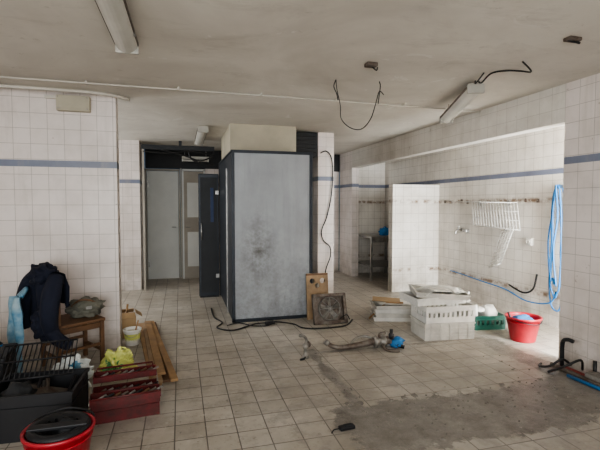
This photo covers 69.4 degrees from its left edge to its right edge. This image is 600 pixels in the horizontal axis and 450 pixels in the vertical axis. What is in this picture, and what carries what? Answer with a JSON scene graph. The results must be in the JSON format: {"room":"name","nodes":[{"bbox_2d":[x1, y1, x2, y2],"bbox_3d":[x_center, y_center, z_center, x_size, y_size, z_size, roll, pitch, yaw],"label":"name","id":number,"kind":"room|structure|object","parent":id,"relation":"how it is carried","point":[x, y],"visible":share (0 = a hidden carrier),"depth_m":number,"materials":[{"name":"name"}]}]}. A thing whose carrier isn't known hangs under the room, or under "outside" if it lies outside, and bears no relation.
{"room":"abandoned commercial kitchen","nodes":[
{"label":"abandoned commercial kitchen","id":0,"kind":"room"},
{"bbox_2d":[7,287,28,372],"bbox_3d":[-2.457,0.931,3.798,0.360,0.769,0.162,2,3,40],"label":"towel","id":1,"kind":"object","parent":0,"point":[15,330],"visible":0.75,"depth_m":3.75,"materials":[{"name":"fabric"}]},
{"bbox_2d":[0,88,121,355],"bbox_3d":[-3.076,-0.006,4.247,2.420,2.620,0.180,-1,3,-15],"label":"wall","id":2,"kind":"structure","parent":0,"point":[60,189],"depth_m":4.33,"materials":[{"name":"beige tile"}]},
{"bbox_2d":[44,94,90,112],"bbox_3d":[-2.292,-1.199,4.268,0.410,0.150,0.092,-1,3,-15],"label":"junction box","id":3,"kind":"object","parent":2,"relation":"attached to","point":[64,103],"visible":1,"depth_m":4.25,"materials":[{"name":"beige paint"}]},
{"bbox_2d":[119,140,143,290],"bbox_3d":[-4.080,-0.170,7.773,2.370,2.620,1.040,-1,3,-15],"label":"wall","id":4,"kind":"structure","parent":0,"point":[130,151],"depth_m":7.55,"materials":[{"name":"beige tile"}]},
{"bbox_2d":[198,174,219,297],"bbox_3d":[-1.471,0.176,7.004,0.320,2.000,0.136,-1,3,-15],"label":"room door","id":5,"kind":"structure","parent":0,"point":[208,184],"depth_m":6.99,"materials":[{"name":"black metal"}]},
{"bbox_2d":[145,149,339,277],"bbox_3d":[-1.109,-0.237,9.238,4.100,2.620,0.160,-1,3,-15],"label":"wall","id":6,"kind":"structure","parent":0,"point":[152,160],"depth_m":8.85,"materials":[{"name":"paint"}]},
{"bbox_2d":[144,168,180,279],"bbox_3d":[-2.769,-0.011,8.760,0.670,2.232,0.114,-1,3,-15],"label":"door","id":7,"kind":"structure","parent":6,"relation":"in","point":[162,186],"depth_m":8.76,"materials":[{"name":"white paint"}]},
{"bbox_2d":[182,169,204,278],"bbox_3d":[-2.155,-0.013,8.809,0.450,2.232,0.119,-1,3,-15],"label":"door","id":8,"kind":"structure","parent":6,"relation":"in","point":[190,214],"depth_m":8.79,"materials":[{"name":"beige paint"}]},
{"bbox_2d":[0,0,599,154],"bbox_3d":[-0.247,-1.331,3.454,7.800,0.100,11.700,-1,3,-15],"label":"ceiling","id":9,"kind":"structure","parent":0,"point":[426,52],"depth_m":3.25,"materials":[{"name":"paint"}]},
{"bbox_2d":[95,0,138,54],"bbox_3d":[-1.022,-1.181,2.362,0.152,0.095,1.206,-1,3,-15],"label":"lamp","id":10,"kind":"object","parent":9,"relation":"attached to","point":[115,14],"visible":1,"depth_m":2.50,"materials":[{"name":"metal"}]},
{"bbox_2d":[182,152,208,161],"bbox_3d":[-2.009,-1.361,8.313,0.500,0.290,0.100,-1,3,-15],"label":"lamp","id":11,"kind":"object","parent":9,"relation":"hanging from","point":[184,158],"visible":0.66,"depth_m":8.28,"materials":[{"name":"white plastic"}]},
{"bbox_2d":[194,125,208,145],"bbox_3d":[-1.553,-1.385,6.777,0.152,0.095,1.406,-1,3,-15],"label":"lamp","id":12,"kind":"object","parent":9,"relation":"attached to","point":[202,131],"visible":1,"depth_m":6.41,"materials":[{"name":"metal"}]},
{"bbox_2d":[0,76,480,111],"bbox_3d":[-1.037,-1.303,4.431,6.480,0.043,0.617,-1,3,-15],"label":"conduit","id":13,"kind":"object","parent":9,"relation":"attached to","point":[86,82],"depth_m":4.15,"materials":[{"name":"white plastic"}]},
{"bbox_2d":[296,132,316,157],"bbox_3d":[0.012,-1.248,6.792,0.400,0.385,0.520,-1,3,-15],"label":"ventilation duct","id":14,"kind":"object","parent":9,"relation":"attached to","point":[305,141],"visible":0.49,"depth_m":6.56,"materials":[{"name":"metal"}]},
{"bbox_2d":[333,80,383,129],"bbox_3d":[0.529,-1.083,3.926,0.472,0.443,0.041,0,3,-8],"label":"wire","id":15,"kind":"object","parent":9,"relation":"hanging from","point":[335,80],"visible":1,"depth_m":3.93,"materials":[{"name":"black rubber"}]},
{"bbox_2d":[364,61,377,70],"bbox_3d":[0.576,-1.252,3.426,0.120,0.055,0.070,-1,3,-15],"label":"junction box","id":16,"kind":"object","parent":9,"relation":"attached to","point":[368,64],"depth_m":3.40,"materials":[{"name":"black plastic"}]},
{"bbox_2d":[352,84,565,167],"bbox_3d":[1.840,-1.247,6.505,0.150,0.350,5.150,-1,3,-15],"label":"beam","id":17,"kind":"structure","parent":9,"relation":"attached to","point":[545,109],"depth_m":5.17,"materials":[{"name":"tile"}]},
{"bbox_2d":[439,83,484,122],"bbox_3d":[1.622,-1.233,4.407,0.152,0.203,1.043,0,3,4],"label":"lamp","id":18,"kind":"object","parent":9,"relation":"hanging from","point":[472,90],"visible":0.95,"depth_m":4.20,"materials":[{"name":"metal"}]},
{"bbox_2d":[474,61,531,83],"bbox_3d":[1.681,-1.250,3.609,0.217,0.077,0.542,-1,3,-27],"label":"cable","id":19,"kind":"object","parent":9,"relation":"attached to","point":[523,62],"visible":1,"depth_m":3.59,"materials":[{"name":"black rubber"}]},
{"bbox_2d":[563,36,581,43],"bbox_3d":[1.832,-1.237,2.903,0.111,0.038,0.060,-1,3,-15],"label":"junction box","id":20,"kind":"object","parent":9,"relation":"attached to","point":[570,39],"depth_m":2.89,"materials":[{"name":"black plastic"}]},
{"bbox_2d":[0,270,599,449],"bbox_3d":[-0.247,1.386,3.579,7.800,0.100,11.700,-1,3,-15],"label":"floor","id":21,"kind":"structure","parent":0,"point":[248,388],"depth_m":3.58,"materials":[{"name":"tile"}]},
{"bbox_2d":[0,342,17,380],"bbox_3d":[-2.521,1.074,3.317,0.520,0.547,0.482,-1,3,-21],"label":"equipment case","id":22,"kind":"object","parent":21,"relation":"on","point":[2,345],"visible":0.54,"depth_m":3.41,"materials":[{"name":"plastic"}]},
{"bbox_2d":[0,368,89,443],"bbox_3d":[-1.761,1.199,2.943,0.535,0.332,0.428,-1,3,-13],"label":"crate","id":23,"kind":"object","parent":21,"relation":"on","point":[22,402],"visible":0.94,"depth_m":2.79,"materials":[{"name":"plastic"}]},
{"bbox_2d":[0,338,77,382],"bbox_3d":[-1.899,0.975,3.140,0.489,0.160,0.342,-1,3,-21],"label":"grille","id":24,"kind":"object","parent":23,"relation":"on","point":[68,340],"visible":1,"depth_m":3.13,"materials":[{"name":"metal"}]},
{"bbox_2d":[20,407,95,449],"bbox_3d":[-1.338,1.236,2.414,0.368,0.308,0.380,-1,3,-15],"label":"bucket","id":25,"kind":"object","parent":21,"relation":"on","point":[64,430],"visible":1,"depth_m":2.36,"materials":[{"name":"plastic"}]},
{"bbox_2d":[41,303,104,366],"bbox_3d":[-2.126,0.884,4.043,0.420,0.860,0.430,2,3,40],"label":"wooden chair","id":26,"kind":"object","parent":21,"relation":"on","point":[65,321],"visible":0.37,"depth_m":4.00,"materials":[{"name":"brown wood"}]},
{"bbox_2d":[16,262,71,349],"bbox_3d":[-2.241,0.699,3.834,0.718,0.726,0.325,2,3,40],"label":"jacket","id":27,"kind":"object","parent":26,"relation":"on","point":[49,287],"visible":0.98,"depth_m":3.70,"materials":[{"name":"blue fabric"}]},
{"bbox_2d":[65,296,105,317],"bbox_3d":[-2.038,0.769,4.113,0.352,0.190,0.265,-2,3,-33],"label":"shoulder bag","id":28,"kind":"object","parent":26,"relation":"on","point":[86,306],"visible":0.98,"depth_m":4.03,"materials":[{"name":"fabric"}]},
{"bbox_2d":[52,353,93,387],"bbox_3d":[-1.863,1.194,3.527,0.341,0.288,0.214,-1,3,-21],"label":"plastic bag","id":29,"kind":"object","parent":21,"relation":"on","point":[79,363],"visible":0.27,"depth_m":3.51,"materials":[{"name":"white plastic"}]},
{"bbox_2d":[88,361,163,424],"bbox_3d":[-1.246,1.229,3.119,0.475,0.257,0.593,-1,3,-22],"label":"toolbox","id":30,"kind":"object","parent":21,"relation":"on","point":[135,399],"visible":0.98,"depth_m":3.04,"materials":[{"name":"paint"}]},
{"bbox_2d":[98,346,137,381],"bbox_3d":[-1.587,1.191,3.788,0.324,0.271,0.254,-1,3,-27],"label":"shopping bag","id":31,"kind":"object","parent":30,"relation":"in","point":[119,357],"visible":0.52,"depth_m":3.73,"materials":[{"name":"plastic"}]},
{"bbox_2d":[122,304,141,338],"bbox_3d":[-2.003,1.091,4.959,0.362,0.362,0.324,-1,3,-24],"label":"cardboard box","id":32,"kind":"object","parent":21,"relation":"on","point":[128,319],"visible":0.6,"depth_m":4.88,"materials":[{"name":"brown cardboard"}]},
{"bbox_2d":[123,320,141,345],"bbox_3d":[-1.805,1.159,4.660,0.192,0.252,0.199,-1,3,-15],"label":"paint bucket","id":33,"kind":"object","parent":21,"relation":"on","point":[131,334],"visible":1,"depth_m":4.61,"materials":[{"name":"white plastic"}]},
{"bbox_2d":[138,321,177,384],"bbox_3d":[-1.525,1.258,4.519,0.236,0.066,2.023,-1,3,-23],"label":"planks","id":34,"kind":"object","parent":21,"relation":"on","point":[154,350],"visible":0.84,"depth_m":4.25,"materials":[{"name":"brown wood"}]},
{"bbox_2d":[141,141,214,290],"bbox_3d":[-2.128,-0.163,7.640,1.241,2.620,0.089,-1,3,-15],"label":"frame","id":35,"kind":"object","parent":21,"relation":"on","point":[166,148],"visible":1,"depth_m":7.52,"materials":[{"name":"paint"}]},
{"bbox_2d":[219,149,312,322],"bbox_3d":[-0.592,0.105,6.468,1.080,2.192,1.810,-1,3,-15],"label":"cabinet","id":36,"kind":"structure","parent":21,"relation":"on","point":[266,197],"depth_m":5.62,"materials":[{"name":"metal"}]},
{"bbox_2d":[221,123,295,158],"bbox_3d":[-0.671,-1.219,6.710,0.980,0.425,1.315,-1,3,-15],"label":"bulkhead","id":37,"kind":"object","parent":36,"relation":"on","point":[236,136],"visible":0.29,"depth_m":6.10,"materials":[{"name":"beige paint"}]},
{"bbox_2d":[211,308,352,330],"bbox_3d":[-0.434,1.225,5.503,2.067,0.046,0.934,1,3,17],"label":"cable","id":38,"kind":"object","parent":21,"relation":"on","point":[267,323],"visible":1,"depth_m":5.38,"materials":[{"name":"black rubber"}]},
{"bbox_2d":[299,334,310,360],"bbox_3d":[0.044,1.180,4.234,0.075,0.252,0.171,2,3,38],"label":"water valve","id":39,"kind":"object","parent":21,"relation":"on","point":[307,343],"visible":1,"depth_m":4.23,"materials":[{"name":"metal"}]},
{"bbox_2d":[306,273,327,319],"bbox_3d":[0.231,0.939,5.727,0.300,0.599,0.079,-1,3,-15],"label":"plywood board","id":40,"kind":"object","parent":21,"relation":"on","point":[311,289],"visible":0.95,"depth_m":5.71,"materials":[{"name":"brown wood"}]},
{"bbox_2d":[311,293,349,324],"bbox_3d":[0.390,1.064,5.508,0.465,0.382,0.175,-1,3,-15],"label":"fan","id":41,"kind":"object","parent":21,"relation":"on","point":[329,308],"visible":1,"depth_m":5.50,"materials":[{"name":"brown metal"}]},
{"bbox_2d":[331,423,354,433],"bbox_3d":[0.281,1.353,2.890,0.178,0.029,0.045,-1,3,-21],"label":"block","id":42,"kind":"object","parent":21,"relation":"on","point":[348,426],"visible":1,"depth_m":2.89,"materials":[{"name":"black plastic"}]},
{"bbox_2d":[323,329,404,351],"bbox_3d":[0.690,1.197,4.467,0.895,0.204,0.273,-1,3,-11],"label":"pipe","id":43,"kind":"object","parent":21,"relation":"on","point":[382,341],"visible":1,"depth_m":4.49,"materials":[{"name":"metal"}]},
{"bbox_2d":[358,233,387,280],"bbox_3d":[1.650,0.642,9.058,0.780,0.880,0.900,-1,3,-15],"label":"work table","id":44,"kind":"object","parent":21,"relation":"on","point":[374,237],"visible":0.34,"depth_m":8.75,"materials":[{"name":"metal"}]},
{"bbox_2d":[378,226,387,234],"bbox_3d":[1.740,0.117,8.904,0.212,0.182,0.239,2,3,37],"label":"bag","id":45,"kind":"object","parent":44,"relation":"on","point":[383,231],"visible":0.8,"depth_m":8.84,"materials":[{"name":"plastic"}]},
{"bbox_2d":[369,296,410,321],"bbox_3d":[1.191,1.108,5.737,0.588,0.255,0.425,0,3,-1],"label":"trays","id":46,"kind":"object","parent":21,"relation":"on","point":[388,309],"visible":0.83,"depth_m":5.58,"materials":[{"name":"plastic"}]},
{"bbox_2d":[388,184,438,291],"bbox_3d":[1.996,0.224,7.603,0.900,1.850,0.150,-1,3,-15],"label":"wall partition","id":47,"kind":"structure","parent":21,"relation":"on","point":[413,228],"depth_m":7.52,"materials":[{"name":"white tile"}]},
{"bbox_2d":[399,284,475,340],"bbox_3d":[1.579,0.974,5.063,0.737,0.586,0.556,0,3,-9],"label":"crates","id":48,"kind":"object","parent":21,"relation":"on","point":[447,322],"visible":1,"depth_m":4.85,"materials":[{"name":"plastic"}]},
{"bbox_2d":[315,353,598,439],"bbox_3d":[1.193,1.326,3.683,1.888,0.011,1.902,-1,3,-15],"label":"floor","id":49,"kind":"structure","parent":21,"relation":"on","point":[414,395],"depth_m":3.33,"materials":[{"name":"concrete"}]},
{"bbox_2d":[466,304,505,329],"bbox_3d":[2.267,1.102,5.355,0.408,0.303,0.348,0,3,-7],"label":"crate","id":50,"kind":"object","parent":21,"relation":"on","point":[487,317],"visible":0.8,"depth_m":5.21,"materials":[{"name":"plastic"}]},
{"bbox_2d":[505,312,542,342],"bbox_3d":[2.470,1.115,4.808,0.398,0.327,0.381,-1,3,-15],"label":"bucket","id":51,"kind":"object","parent":21,"relation":"on","point":[523,327],"visible":1,"depth_m":4.71,"materials":[{"name":"plastic"}]},
{"bbox_2d":[538,338,599,390],"bbox_3d":[2.454,1.192,3.546,0.312,0.292,1.110,-1,3,-15],"label":"bundle","id":52,"kind":"object","parent":21,"relation":"on","point":[591,379],"visible":1,"depth_m":3.75,"materials":[{"name":"metal"}]},
{"bbox_2d":[313,132,333,292],"bbox_3d":[0.340,-0.134,7.007,0.260,2.620,0.480,-1,3,-15],"label":"wall pillar","id":53,"kind":"structure","parent":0,"point":[322,164],"depth_m":6.78,"materials":[{"name":"beige tile"}]},
{"bbox_2d":[320,150,332,272],"bbox_3d":[0.395,0.040,6.293,0.206,2.345,1.001,0,3,2],"label":"cable","id":54,"kind":"object","parent":53,"relation":"attached to","point":[325,150],"visible":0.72,"depth_m":6.74,"materials":[{"name":"black rubber"}]},
{"bbox_2d":[339,151,358,276],"bbox_3d":[1.056,-0.244,9.382,0.150,2.620,0.720,-1,3,-15],"label":"wall","id":55,"kind":"structure","parent":0,"point":[349,176],"depth_m":9.18,"materials":[{"name":"white tile"}]},
{"bbox_2d":[358,163,384,272],"bbox_3d":[1.483,-0.255,9.620,0.800,2.620,0.150,-1,3,-15],"label":"wall","id":56,"kind":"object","parent":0,"point":[371,178],"depth_m":9.57,"materials":[{"name":"white tile"}]},
{"bbox_2d":[385,125,564,328],"bbox_3d":[3.120,-0.064,5.497,0.150,2.620,9.320,-1,3,-15],"label":"wall","id":57,"kind":"structure","parent":0,"point":[517,168],"depth_m":6.21,"materials":[{"name":"white tile"}]},
{"bbox_2d":[455,226,468,233],"bbox_3d":[2.580,0.084,6.922,0.134,0.136,0.220,-1,3,-15],"label":"water tap","id":58,"kind":"object","parent":57,"relation":"attached to","point":[458,229],"visible":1,"depth_m":6.97,"materials":[{"name":"metal"}]},
{"bbox_2d":[457,200,519,267],"bbox_3d":[2.679,0.138,6.168,0.316,0.985,1.080,-1,3,-15],"label":"wire rack","id":59,"kind":"object","parent":57,"relation":"attached to","point":[508,202],"visible":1,"depth_m":6.04,"materials":[{"name":"white metal"}]},
{"bbox_2d":[444,198,538,203],"bbox_3d":[2.748,-0.353,6.460,0.043,0.073,2.020,-1,3,-15],"label":"brackets","id":60,"kind":"object","parent":57,"relation":"attached to","point":[525,200],"visible":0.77,"depth_m":6.84,"materials":[{"name":"metal"}]},
{"bbox_2d":[450,184,562,311],"bbox_3d":[2.801,0.236,6.170,0.094,1.538,2.240,-1,3,-15],"label":"hose","id":61,"kind":"object","parent":57,"relation":"attached to","point":[551,225],"visible":0.91,"depth_m":5.20,"materials":[{"name":"blue rubber"}]},
{"bbox_2d":[508,274,537,293],"bbox_3d":[2.952,0.760,5.738,0.030,0.294,0.505,-1,3,-14],"label":"drain pipe","id":62,"kind":"object","parent":57,"relation":"attached to","point":[536,276],"visible":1,"depth_m":5.61,"materials":[{"name":"rubber"}]},
{"bbox_2d":[526,238,532,245],"bbox_3d":[2.981,0.220,5.637,0.050,0.090,0.090,-1,3,-15],"label":"wall socket","id":63,"kind":"object","parent":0,"point":[529,241],"depth_m":5.61,"materials":[{"name":"white plastic"}]},
{"bbox_2d":[558,73,599,373],"bbox_3d":[3.283,0.127,1.359,0.150,2.620,5.650,-1,3,-15],"label":"wall","id":64,"kind":"structure","parent":0,"point":[579,318],"depth_m":3.86,"materials":[{"name":"beige tile"}]}
]}

